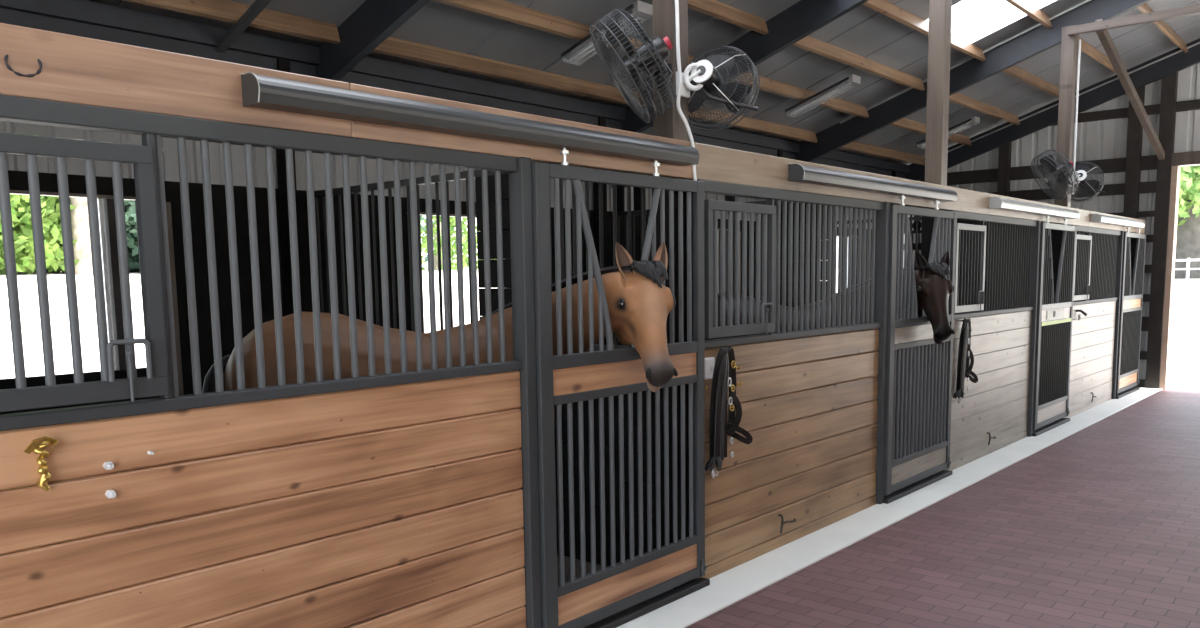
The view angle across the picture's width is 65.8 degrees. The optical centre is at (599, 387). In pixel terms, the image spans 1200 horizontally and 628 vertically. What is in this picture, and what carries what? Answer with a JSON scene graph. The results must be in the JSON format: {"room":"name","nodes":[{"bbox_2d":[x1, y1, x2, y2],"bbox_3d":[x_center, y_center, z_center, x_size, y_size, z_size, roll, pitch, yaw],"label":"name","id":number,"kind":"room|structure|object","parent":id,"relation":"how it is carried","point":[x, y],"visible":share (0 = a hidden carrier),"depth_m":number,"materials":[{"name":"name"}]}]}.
{"room":"farm building","nodes":[
{"label":"farm building","id":0,"kind":"room"},
{"bbox_2d":[0,0,908,414],"bbox_3d":[-0.662,-1.104,9.172,0.200,3.530,17.900,5,9,41],"label":"wall","id":1,"kind":"structure","parent":0,"point":[83,18],"depth_m":6.95,"materials":[{"name":"black wood"}]},
{"bbox_2d":[316,0,429,80],"bbox_3d":[2.349,-3.022,3.193,12.750,2.476,0.075,5,9,41],"label":"rafter","id":2,"kind":"object","parent":1,"relation":"attached to","point":[373,22],"depth_m":6.77,"materials":[{"name":"black metal"}]},
{"bbox_2d":[88,0,1199,164],"bbox_3d":[3.815,-3.423,4.892,13.000,2.229,18.800,5,9,41],"label":"ceiling","id":3,"kind":"structure","parent":0,"point":[864,31],"depth_m":9.81,"materials":[{"name":"grey metal"}]},
{"bbox_2d":[124,0,339,44],"bbox_3d":[-3.175,-2.471,5.594,0.082,0.146,3.665,5,9,41],"label":"purlin","id":4,"kind":"structure","parent":3,"relation":"attached to","point":[223,10],"depth_m":6.48,"materials":[{"name":"brown wood"}]},
{"bbox_2d":[372,37,645,107],"bbox_3d":[-0.733,-2.837,8.390,0.082,0.146,3.645,5,9,41],"label":"purlin","id":5,"kind":"structure","parent":3,"relation":"attached to","point":[392,46],"depth_m":8.14,"materials":[{"name":"brown wood"}]},
{"bbox_2d":[433,0,697,63],"bbox_3d":[-0.185,-3.029,7.886,0.082,0.146,3.645,5,9,41],"label":"purlin","id":6,"kind":"structure","parent":3,"relation":"attached to","point":[500,9],"depth_m":7.41,"materials":[{"name":"brown wood"}]},
{"bbox_2d":[561,0,652,61],"bbox_3d":[0.054,-2.982,7.833,0.840,0.349,0.240,5,9,41],"label":"strip light","id":7,"kind":"object","parent":6,"relation":"attached to","point":[582,49],"visible":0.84,"depth_m":7.83,"materials":[{"name":"grey metal"}]},
{"bbox_2d":[688,0,768,34],"bbox_3d":[0.363,-3.220,7.382,0.082,0.146,3.645,5,9,41],"label":"purlin","id":8,"kind":"structure","parent":3,"relation":"attached to","point":[714,8],"depth_m":8.27,"materials":[{"name":"brown wood"}]},
{"bbox_2d":[688,107,817,142],"bbox_3d":[1.712,-3.204,11.189,0.082,0.146,3.675,5,9,41],"label":"purlin","id":9,"kind":"structure","parent":3,"relation":"attached to","point":[749,123],"depth_m":11.57,"materials":[{"name":"brown wood"}]},
{"bbox_2d":[731,72,868,117],"bbox_3d":[2.260,-3.396,10.686,0.082,0.146,3.675,5,9,41],"label":"purlin","id":10,"kind":"structure","parent":3,"relation":"attached to","point":[766,84],"depth_m":10.73,"materials":[{"name":"brown wood"}]},
{"bbox_2d":[785,74,860,114],"bbox_3d":[2.568,-3.359,10.712,0.840,0.349,0.240,5,9,41],"label":"strip light","id":11,"kind":"object","parent":10,"relation":"attached to","point":[852,80],"visible":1,"depth_m":10.64,"materials":[{"name":"grey metal"}]},
{"bbox_2d":[792,36,924,90],"bbox_3d":[2.808,-3.587,10.182,0.082,0.146,3.675,5,9,41],"label":"purlin","id":12,"kind":"structure","parent":3,"relation":"attached to","point":[809,43],"depth_m":10.18,"materials":[{"name":"brown wood"}]},
{"bbox_2d":[816,133,924,165],"bbox_3d":[4.170,-3.573,14.004,0.082,0.146,3.685,5,9,41],"label":"purlin","id":13,"kind":"structure","parent":3,"relation":"attached to","point":[853,146],"depth_m":14.18,"materials":[{"name":"brown wood"}]},
{"bbox_2d":[916,139,925,146],"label":"strip light","id":14,"kind":"object","parent":3,"relation":"attached to","point":[922,143],"depth_m":13.81,"materials":[{"name":"grey metal"}]},
{"bbox_2d":[863,0,985,61],"bbox_3d":[3.356,-3.779,9.678,0.082,0.146,3.675,5,9,41],"label":"purlin","id":15,"kind":"structure","parent":3,"relation":"attached to","point":[885,7],"depth_m":9.48,"materials":[{"name":"brown wood"}]},
{"bbox_2d":[889,118,971,145],"bbox_3d":[4.718,-3.765,13.500,0.082,0.146,3.685,5,9,41],"label":"purlin","id":16,"kind":"structure","parent":3,"relation":"attached to","point":[904,123],"depth_m":13.35,"materials":[{"name":"brown wood"}]},
{"bbox_2d":[948,116,979,134],"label":"strip light","id":17,"kind":"object","parent":3,"relation":"attached to","point":[974,120],"depth_m":13.41,"materials":[{"name":"grey metal"}]},
{"bbox_2d":[923,80,1019,124],"bbox_3d":[5.266,-3.956,12.996,0.082,0.146,3.685,5,9,41],"label":"purlin","id":18,"kind":"structure","parent":3,"relation":"attached to","point":[957,98],"depth_m":13.19,"materials":[{"name":"brown wood"}]},
{"bbox_2d":[926,0,1055,42],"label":"window","id":19,"kind":"structure","parent":3,"relation":"attached to","point":[972,20],"depth_m":10.12,"materials":[{"name":"white"}]},
{"bbox_2d":[984,50,1058,97],"bbox_3d":[5.814,-4.148,12.493,0.082,0.146,3.685,5,9,41],"label":"purlin","id":20,"kind":"structure","parent":3,"relation":"attached to","point":[1015,71],"depth_m":12.46,"materials":[{"name":"brown wood"}]},
{"bbox_2d":[1005,0,1052,28],"bbox_3d":[3.904,-3.970,9.174,0.082,0.146,3.675,5,9,41],"label":"purlin","id":21,"kind":"structure","parent":3,"relation":"attached to","point":[1024,6],"depth_m":10.03,"materials":[{"name":"brown wood"}]},
{"bbox_2d":[1078,36,1115,72],"bbox_3d":[6.362,-4.339,11.989,0.082,0.146,3.685,5,9,41],"label":"purlin","id":22,"kind":"structure","parent":3,"relation":"attached to","point":[1086,47],"depth_m":12.04,"materials":[{"name":"brown wood"}]},
{"bbox_2d":[1137,3,1187,52],"bbox_3d":[6.910,-4.530,11.485,0.082,0.146,3.685,5,9,41],"label":"purlin","id":23,"kind":"structure","parent":3,"relation":"attached to","point":[1144,8],"depth_m":11.82,"materials":[{"name":"brown wood"}]},
{"bbox_2d":[557,387,1132,627],"bbox_3d":[0.717,0.761,8.212,3.660,0.001,17.900,5,9,41],"label":"floor","id":24,"kind":"structure","parent":0,"point":[566,559],"depth_m":5.55,"materials":[{"name":"grey concrete"}]},
{"bbox_2d":[0,95,541,627],"bbox_3d":[-1.086,0.243,3.255,0.105,2.250,2.394,5,9,41],"label":"stall","id":25,"kind":"object","parent":24,"relation":"on","point":[403,499],"visible":1,"depth_m":3.18,"materials":[{"name":"brown wood"}]},
{"bbox_2d":[24,436,58,490],"bbox_3d":[-1.589,0.217,2.645,0.040,0.160,0.088,5,9,41],"label":"hook","id":26,"kind":"object","parent":25,"relation":"attached to","point":[36,445],"visible":1,"depth_m":2.64,"materials":[{"name":"gold metal"}]},
{"bbox_2d":[103,461,113,469],"bbox_3d":[-1.472,0.235,2.784,0.034,0.022,0.026,5,9,41],"label":"bolt","id":27,"kind":"object","parent":25,"relation":"attached to","point":[108,465],"visible":1,"depth_m":2.78,"materials":[{"name":"silver metal"}]},
{"bbox_2d":[105,490,115,497],"bbox_3d":[-1.471,0.322,2.794,0.034,0.022,0.026,5,9,41],"label":"bolt","id":28,"kind":"object","parent":25,"relation":"attached to","point":[109,493],"visible":1,"depth_m":2.79,"materials":[{"name":"silver metal"}]},
{"bbox_2d":[0,23,350,136],"bbox_3d":[-1.804,-0.869,2.342,0.048,0.193,2.720,5,9,41],"label":"header board","id":29,"kind":"object","parent":25,"relation":"on","point":[34,63],"visible":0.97,"depth_m":2.78,"materials":[{"name":"brown wood"}]},
{"bbox_2d":[240,72,698,165],"bbox_3d":[-0.327,-1.091,3.919,0.111,0.105,2.458,5,9,41],"label":"track cover","id":30,"kind":"object","parent":29,"relation":"attached to","point":[259,91],"visible":1,"depth_m":3.55,"materials":[{"name":"grey metal"}]},
{"bbox_2d":[531,148,709,627],"bbox_3d":[0.147,0.021,4.600,0.063,2.318,1.315,5,9,41],"label":"door","id":31,"kind":"structure","parent":30,"relation":"hanging from","point":[585,600],"depth_m":4.52,"materials":[{"name":"black metal"}]},
{"bbox_2d":[349,83,692,179],"bbox_3d":[-0.211,-1.109,4.170,0.042,0.193,2.148,5,9,41],"label":"header board","id":32,"kind":"object","parent":25,"relation":"on","point":[363,130],"visible":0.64,"depth_m":3.93,"materials":[{"name":"brown wood"}]},
{"bbox_2d":[202,242,677,421],"bbox_3d":[-0.792,0.246,4.699,2.351,1.920,0.671,-1,7,-4],"label":"horse","id":33,"kind":"object","parent":24,"relation":"on","point":[639,304],"visible":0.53,"depth_m":4.49},
{"bbox_2d":[314,162,694,588],"bbox_3d":[-0.889,-0.210,6.276,3.606,2.440,0.205,5,9,41],"label":"wall","id":34,"kind":"structure","parent":24,"relation":"on","point":[389,185],"depth_m":5.60,"materials":[{"name":"dark grey metal"},{"name":"warm stained pine"}]},
{"bbox_2d":[653,0,687,179],"bbox_3d":[0.383,-1.195,4.995,0.140,4.657,0.135,5,9,41],"label":"post","id":35,"kind":"object","parent":24,"relation":"on","point":[669,124],"visible":0.03,"depth_m":4.88,"materials":[{"name":"brown wood"}]},
{"bbox_2d":[589,9,675,122],"bbox_3d":[0.166,-1.625,4.707,0.433,0.547,0.558,-1,7,-1],"label":"fan","id":36,"kind":"object","parent":35,"relation":"attached to","point":[653,52],"visible":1,"depth_m":4.65,"materials":[{"name":"black metal"}]},
{"bbox_2d":[589,21,655,122],"bbox_3d":[0.116,-1.596,4.709,0.332,0.491,0.556,-1,7,-3],"label":"grille","id":37,"kind":"object","parent":36,"relation":"attached to","point":[634,62],"depth_m":4.65,"materials":[{"name":"metal"}]},
{"bbox_2d":[675,0,696,180],"bbox_3d":[0.482,-1.145,4.933,0.208,2.033,0.039,-6,8,-35],"label":"power cable","id":38,"kind":"object","parent":35,"relation":"attached to","point":[680,112],"visible":0.5,"depth_m":4.83,"materials":[{"name":"white plastic"}]},
{"bbox_2d":[676,46,759,131],"bbox_3d":[0.628,-1.613,4.986,0.454,0.459,0.351,0,7,11],"label":"fan","id":39,"kind":"object","parent":35,"relation":"attached to","point":[709,74],"visible":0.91,"depth_m":4.92,"materials":[{"name":"black metal"}]},
{"bbox_2d":[611,162,943,475],"bbox_3d":[1.524,-0.961,9.000,3.606,3.220,0.205,5,9,41],"label":"wall","id":40,"kind":"structure","parent":24,"relation":"on","point":[927,222],"depth_m":8.65,"materials":[{"name":"black wood"}]},
{"bbox_2d":[622,0,867,132],"bbox_3d":[4.784,-3.388,5.981,12.750,2.476,0.075,5,9,41],"label":"rafter","id":41,"kind":"object","parent":40,"relation":"attached to","point":[803,18],"depth_m":8.64,"materials":[{"name":"black metal"}]},
{"bbox_2d":[691,180,889,579],"bbox_3d":[1.323,-0.118,6.013,0.105,2.250,2.394,5,9,41],"label":"stall","id":42,"kind":"object","parent":24,"relation":"on","point":[813,401],"visible":0.88,"depth_m":5.93,"materials":[{"name":"brown wood"}]},
{"bbox_2d":[705,357,714,379],"bbox_3d":[0.607,-0.106,5.160,0.036,0.120,0.100,5,9,41],"label":"switch box","id":43,"kind":"object","parent":42,"relation":"attached to","point":[710,361],"visible":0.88,"depth_m":5.14,"materials":[{"name":"white plastic"}]},
{"bbox_2d":[705,347,752,477],"bbox_3d":[0.726,0.130,5.281,0.089,0.733,0.415,5,9,41],"label":"halter","id":44,"kind":"object","parent":42,"relation":"hanging from","point":[725,364],"visible":0.99,"depth_m":5.21,"materials":[{"name":"black leather"}]},
{"bbox_2d":[778,514,795,532],"bbox_3d":[1.209,0.855,5.957,0.041,0.121,0.223,5,9,41],"label":"hook","id":45,"kind":"object","parent":42,"relation":"attached to","point":[781,515],"visible":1,"depth_m":5.88,"materials":[{"name":"black metal"}]},
{"bbox_2d":[690,143,988,214],"bbox_3d":[2.008,-1.442,6.711,0.042,0.193,4.628,5,9,41],"label":"header board","id":46,"kind":"object","parent":42,"relation":"on","point":[718,164],"visible":0.64,"depth_m":5.66,"materials":[{"name":"beige wood"}]},
{"bbox_2d":[788,163,957,201],"bbox_3d":[2.036,-1.446,6.625,0.111,0.105,2.558,5,9,41],"label":"track cover","id":47,"kind":"object","parent":46,"relation":"attached to","point":[796,172],"visible":1,"depth_m":6.31,"materials":[{"name":"grey metal"}]},
{"bbox_2d":[883,195,956,503],"bbox_3d":[2.556,-0.341,7.359,0.063,2.318,1.315,5,9,41],"label":"door","id":48,"kind":"structure","parent":47,"relation":"hanging from","point":[914,331],"depth_m":7.28,"materials":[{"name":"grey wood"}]},
{"bbox_2d":[705,251,954,343],"bbox_3d":[1.677,-0.148,7.727,2.351,1.920,0.671,0,7,11],"label":"horse","id":49,"kind":"object","parent":24,"relation":"on","point":[933,289],"visible":0.31,"depth_m":7.33},
{"bbox_2d":[810,188,1062,421],"bbox_3d":[3.959,-1.326,11.788,3.606,3.220,0.205,5,9,41],"label":"wall","id":50,"kind":"structure","parent":24,"relation":"on","point":[1056,235],"depth_m":10.59,"materials":[{"name":"black wood"}]},
{"bbox_2d":[795,0,1150,161],"bbox_3d":[7.239,-3.756,8.792,12.750,2.476,0.075,5,9,41],"label":"rafter","id":51,"kind":"object","parent":50,"relation":"attached to","point":[1039,39],"visible":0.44,"depth_m":11.14,"materials":[{"name":"black metal"}]},
{"bbox_2d":[840,0,1090,123],"bbox_3d":[5.168,-4.196,10.452,5.308,1.774,0.026,5,9,41],"label":"conduit pipe","id":52,"kind":"object","parent":51,"relation":"attached to","point":[1086,1],"visible":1,"depth_m":10.93,"materials":[{"name":"metal"}]},
{"bbox_2d":[925,0,951,210],"bbox_3d":[2.809,-1.559,7.772,0.140,4.657,0.135,5,9,41],"label":"post","id":53,"kind":"object","parent":24,"relation":"on","point":[940,11],"visible":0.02,"depth_m":7.62,"materials":[{"name":"brown wood"}]},
{"bbox_2d":[940,210,1040,471],"bbox_3d":[3.732,-0.480,8.772,0.105,2.250,2.394,5,9,41],"label":"stall","id":54,"kind":"object","parent":24,"relation":"on","point":[997,267],"visible":0.83,"depth_m":8.80,"materials":[{"name":"brown wood"}]},
{"bbox_2d":[953,318,977,402],"bbox_3d":[3.200,-0.242,8.114,0.089,0.733,0.415,5,9,41],"label":"halter","id":55,"kind":"object","parent":54,"relation":"hanging from","point":[965,355],"visible":1,"depth_m":8.03,"materials":[{"name":"black leather"}]},
{"bbox_2d":[987,432,995,444],"bbox_3d":[3.742,0.475,8.858,0.041,0.121,0.223,5,9,41],"label":"hook","id":56,"kind":"object","parent":54,"relation":"attached to","point":[990,437],"visible":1,"depth_m":8.77,"materials":[{"name":"black metal"}]},
{"bbox_2d":[989,193,1088,226],"bbox_3d":[4.669,-1.841,9.758,0.042,0.193,3.498,5,9,41],"label":"header board","id":57,"kind":"object","parent":54,"relation":"on","point":[1083,220],"visible":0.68,"depth_m":9.61,"materials":[{"name":"beige wood"}]},
{"bbox_2d":[989,197,1079,218],"bbox_3d":[4.445,-1.807,9.384,0.111,0.105,2.658,5,9,41],"label":"track cover","id":58,"kind":"object","parent":57,"relation":"attached to","point":[994,202],"visible":1,"depth_m":9.07,"materials":[{"name":"metal"}]},
{"bbox_2d":[1032,215,1076,436],"bbox_3d":[4.965,-0.702,10.117,0.063,2.318,1.315,5,9,41],"label":"door","id":59,"kind":"structure","parent":58,"relation":"hanging from","point":[1054,320],"depth_m":10.12,"materials":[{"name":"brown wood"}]},
{"bbox_2d":[904,203,1136,389],"bbox_3d":[6.381,-1.690,14.561,3.606,3.220,0.205,5,9,41],"label":"wall","id":60,"kind":"structure","parent":24,"relation":"on","point":[1133,241],"depth_m":13.33,"materials":[{"name":"black wood"}]},
{"bbox_2d":[1054,25,1077,224],"bbox_3d":[5.278,-1.820,10.611,0.140,4.437,0.135,5,9,41],"label":"post","id":61,"kind":"object","parent":24,"relation":"on","point":[1069,44],"visible":0.34,"depth_m":10.39,"materials":[{"name":"brown wood"}]},
{"bbox_2d":[1031,150,1077,199],"bbox_3d":[5.036,-2.356,10.283,0.433,0.547,0.558,-1,7,-1],"label":"fan","id":62,"kind":"object","parent":61,"relation":"attached to","point":[1060,171],"visible":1,"depth_m":10.24,"materials":[{"name":"black metal"}]},
{"bbox_2d":[1072,39,1080,193],"bbox_3d":[5.376,-3.045,10.471,0.026,1.700,0.041,5,9,41],"label":"conduit pipe","id":63,"kind":"object","parent":61,"relation":"attached to","point":[1079,44],"visible":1,"depth_m":10.45,"materials":[{"name":"white plastic"}]},
{"bbox_2d":[1068,162,1105,201],"bbox_3d":[5.498,-2.344,10.563,0.454,0.459,0.351,0,7,11],"label":"fan","id":64,"kind":"object","parent":61,"relation":"attached to","point":[1091,186],"visible":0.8,"depth_m":10.50,"materials":[{"name":"black metal"}]},
{"bbox_2d":[1068,4,1199,35],"bbox_3d":[7.039,-3.782,8.673,4.900,0.085,0.070,5,9,41],"label":"tie beam","id":65,"kind":"structure","parent":61,"relation":"attached to","point":[1191,10],"depth_m":9.82,"materials":[{"name":"brown wood"}]},
{"bbox_2d":[1060,225,1123,419],"bbox_3d":[6.141,-0.842,11.530,0.105,2.250,2.394,5,9,41],"label":"stall","id":66,"kind":"object","parent":24,"relation":"on","point":[1099,252],"visible":0.88,"depth_m":11.59,"materials":[{"name":"beige wood"}]},
{"bbox_2d":[1076,310,1086,320],"bbox_3d":[5.662,-0.855,10.913,0.177,0.130,0.062,-6,9,-38],"label":"cleat","id":67,"kind":"object","parent":66,"relation":"attached to","point":[1081,311],"visible":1,"depth_m":10.88,"materials":[{"name":"metal"}]},
{"bbox_2d":[1089,211,1144,233],"bbox_3d":[6.829,-2.166,12.231,0.042,0.193,3.098,5,9,41],"label":"header board","id":68,"kind":"object","parent":66,"relation":"on","point":[1091,224],"visible":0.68,"depth_m":11.98,"materials":[{"name":"beige wood"}]},
{"bbox_2d":[1091,213,1144,227],"bbox_3d":[6.737,-2.151,12.007,0.111,0.105,2.458,5,9,41],"label":"track cover","id":69,"kind":"object","parent":68,"relation":"attached to","point":[1096,218],"visible":1,"depth_m":11.71,"materials":[{"name":"metal"}]},
{"bbox_2d":[1115,227,1145,398],"bbox_3d":[7.374,-1.064,12.875,0.063,2.318,1.315,5,9,41],"label":"door","id":70,"kind":"structure","parent":69,"relation":"hanging from","point":[1131,301],"depth_m":12.88,"materials":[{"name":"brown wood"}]},
{"bbox_2d":[686,388,1199,627],"bbox_3d":[5.613,1.174,4.124,8.480,0.001,18.100,5,9,41],"label":"floor","id":71,"kind":"structure","parent":0,"point":[1099,526],"depth_m":5.79,"materials":[{"name":"brown brick"}]},
{"bbox_2d":[616,387,1162,627],"bbox_3d":[2.222,0.920,6.919,0.320,0.072,17.900,5,9,41],"label":"kerb","id":72,"kind":"object","parent":71,"relation":"on","point":[731,586],"visible":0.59,"depth_m":6.16,"materials":[{"name":"concrete"}]},
{"bbox_2d":[903,63,1199,388],"bbox_3d":[9.935,-2.596,11.768,12.600,5.568,0.240,5,9,41],"label":"wall","id":73,"kind":"structure","parent":0,"point":[1111,136],"depth_m":13.52,"materials":[{"name":"grey metal"}]},
{"bbox_2d":[906,38,1199,180],"bbox_3d":[9.700,-4.126,11.610,12.750,2.476,0.075,5,9,41],"label":"rafter","id":74,"kind":"object","parent":73,"relation":"attached to","point":[1180,61],"visible":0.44,"depth_m":13.98,"materials":[{"name":"black metal"}]},
{"bbox_2d":[948,42,1199,151],"bbox_3d":[7.487,-4.474,13.421,5.708,1.906,0.026,5,9,41],"label":"conduit pipe","id":75,"kind":"object","parent":74,"relation":"attached to","point":[1195,44],"visible":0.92,"depth_m":13.68,"materials":[{"name":"metal"}]},
{"bbox_2d":[1095,19,1164,159],"bbox_3d":[6.705,-3.621,11.640,0.070,1.166,3.967,5,9,40],"label":"diagonal brace","id":76,"kind":"object","parent":73,"relation":"attached to","point":[1104,36],"visible":1,"depth_m":11.36,"materials":[{"name":"brown wood"}]},
{"label":"outside","id":77,"kind":"structure","parent":0,"visible":0},
{"bbox_2d":[0,268,1199,389],"bbox_3d":[37.074,-5.410,46.961,180.000,2.200,240.000,5,9,41],"label":"ground","id":78,"kind":"structure","parent":77,"point":[1184,361],"depth_m":19.29,"materials":[{"name":"white"}]},
{"bbox_2d":[0,266,52,274],"bbox_3d":[-20.226,-8.221,25.638,11.194,10.741,12.150,-7,9,-40],"label":"leafy tree","id":79,"kind":"object","parent":78,"relation":"on","point":[1,272],"visible":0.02,"depth_m":24.27,"materials":[{"name":"green plant"}]},
{"bbox_2d":[0,133,89,274],"bbox_3d":[-17.138,-6.587,23.173,7.219,7.652,7.442,-2,7,-10],"label":"leafy tree","id":80,"kind":"object","parent":78,"relation":"on","point":[25,262],"visible":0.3,"depth_m":23.94,"materials":[{"name":"green plant"}]},
{"bbox_2d":[0,141,100,272],"bbox_3d":[-16.851,-7.378,26.465,7.404,8.455,7.748,3,8,32],"label":"leafy tree","id":81,"kind":"object","parent":78,"relation":"on","point":[53,216],"visible":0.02,"depth_m":24.69,"materials":[{"name":"green plant"}]},
{"bbox_2d":[57,137,110,274],"bbox_3d":[-14.103,-7.510,24.850,7.743,9.036,7.480,5,9,41],"label":"tree","id":82,"kind":"object","parent":78,"relation":"on","point":[79,215],"visible":0.02,"depth_m":25.06,"materials":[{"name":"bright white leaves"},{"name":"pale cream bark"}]},
{"bbox_2d":[46,143,163,272],"bbox_3d":[-13.271,-7.355,28.229,7.304,7.894,7.248,2,7,22],"label":"leafy tree","id":83,"kind":"object","parent":78,"relation":"on","point":[129,205],"visible":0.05,"depth_m":26.68,"materials":[{"name":"green plant"}]},
{"bbox_2d":[420,215,435,261],"bbox_3d":[-10.094,-7.899,33.336,7.866,7.560,8.053,-7,9,-43],"label":"leafy tree","id":84,"kind":"object","parent":78,"relation":"on","point":[421,218],"visible":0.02,"depth_m":32.69,"materials":[{"name":"green plant"}]},
{"bbox_2d":[420,215,490,269],"bbox_3d":[-6.900,-8.356,37.288,8.173,7.440,8.112,5,9,41],"label":"leafy tree","id":85,"kind":"object","parent":78,"relation":"on","point":[452,219],"visible":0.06,"depth_m":36.50,"materials":[{"name":"green plant"}]},
{"bbox_2d":[1174,165,1199,278],"bbox_3d":[40.283,-16.062,61.980,18.906,17.671,18.512,5,9,41],"label":"tree","id":86,"kind":"object","parent":78,"relation":"on","point":[1188,230],"visible":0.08,"depth_m":61.56,"materials":[{"name":"green plant"}]},
{"bbox_2d":[1175,258,1199,278],"bbox_3d":[39.843,-7.442,57.644,22.000,1.350,0.140,5,9,41],"label":"rail fence","id":87,"kind":"object","parent":78,"relation":"on","point":[1188,260],"visible":0.21,"depth_m":59.44,"materials":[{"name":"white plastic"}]},
{"bbox_3d":[-1.530,-3.045,4.083,0.082,0.145,3.665,5,9,41],"label":"roof purlin","id":88,"kind":"structure","parent":0,"visible":0},
{"bbox_2d":[215,0,271,52],"bbox_3d":[-0.605,-3.141,4.666,6.350,2.136,0.060,5,9,41],"label":"rafter","id":89,"kind":"object","parent":88,"relation":"attached to","point":[257,7],"visible":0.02,"depth_m":6.35,"materials":[{"name":"black metal"}]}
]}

